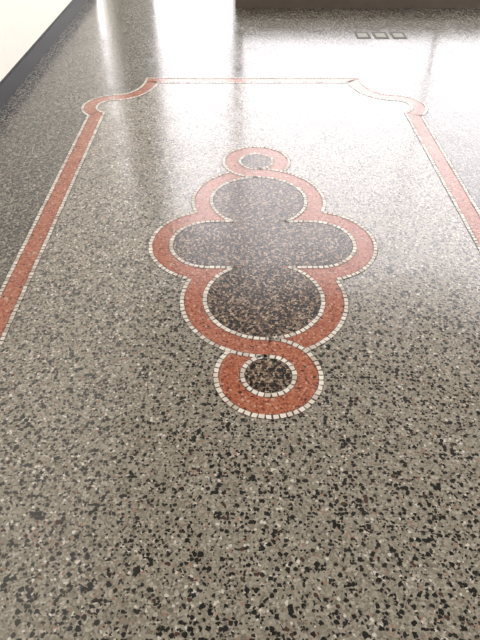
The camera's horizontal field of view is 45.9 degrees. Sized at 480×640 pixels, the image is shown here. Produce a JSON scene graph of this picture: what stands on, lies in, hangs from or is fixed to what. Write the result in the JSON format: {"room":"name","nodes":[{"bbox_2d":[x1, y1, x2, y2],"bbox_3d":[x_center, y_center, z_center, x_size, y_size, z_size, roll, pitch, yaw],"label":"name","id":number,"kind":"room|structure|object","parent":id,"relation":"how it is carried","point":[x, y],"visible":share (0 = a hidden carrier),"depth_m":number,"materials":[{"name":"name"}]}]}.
{"room":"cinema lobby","nodes":[
{"label":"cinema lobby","id":0,"kind":"room"},
{"bbox_2d":[0,0,71,80],"bbox_3d":[-1.760,-2.821,1.564,0.060,5.300,11.700,0,42,0],"label":"wall","id":1,"kind":"structure","parent":0,"point":[22,22],"depth_m":4.49,"materials":[{"name":"beige paint"}]},
{"bbox_2d":[0,0,87,109],"bbox_3d":[-1.722,-0.476,2.815,0.015,0.140,10.420,0,42,0],"label":"baseboard","id":2,"kind":"structure","parent":1,"relation":"attached to","point":[15,77],"depth_m":4.78,"materials":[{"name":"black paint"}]},
{"bbox_2d":[0,0,479,419],"bbox_3d":[1.400,-1.518,4.150,6.400,0.102,14.200,0,42,0],"label":"floor","id":3,"kind":"structure","parent":0,"point":[110,47],"depth_m":3.50,"materials":[{"name":"grey stone"}]},
{"bbox_2d":[0,83,479,639],"bbox_3d":[0.105,-0.377,2.809,2.384,0.001,4.560,0,42,0],"label":"floor","id":4,"kind":"structure","parent":3,"relation":"on","point":[136,503],"depth_m":1.98,"materials":[{"name":"stone"}]},
{"bbox_2d":[354,32,371,38],"bbox_3d":[1.166,-2.705,5.393,0.136,0.005,0.193,0,42,0],"label":"floor outlet cover","id":5,"kind":"object","parent":3,"relation":"on","point":[360,35],"visible":1,"depth_m":5.39,"materials":[{"name":"metal"}]},
{"bbox_2d":[372,32,389,38],"bbox_3d":[1.336,-2.705,5.393,0.134,0.005,0.193,0,42,0],"label":"floor outlet cover","id":6,"kind":"object","parent":3,"relation":"on","point":[378,35],"visible":1,"depth_m":5.39,"materials":[{"name":"metal"}]},
{"bbox_2d":[389,32,407,38],"bbox_3d":[1.507,-2.705,5.393,0.133,0.005,0.193,0,42,0],"label":"floor outlet cover","id":7,"kind":"object","parent":3,"relation":"on","point":[396,35],"visible":1,"depth_m":5.39,"materials":[{"name":"metal"}]},
{"bbox_3d":[1.385,-5.414,4.444,6.230,5.300,0.150,0,42,0],"label":"wall","id":8,"kind":"structure","parent":0,"visible":0},
{"bbox_2d":[235,0,479,7],"bbox_3d":[2.225,-3.432,6.114,4.550,0.120,0.020,0,42,0],"label":"baseboard","id":9,"kind":"structure","parent":8,"relation":"attached to","point":[238,3],"depth_m":6.12,"materials":[{"name":"grey stone"}]}
]}

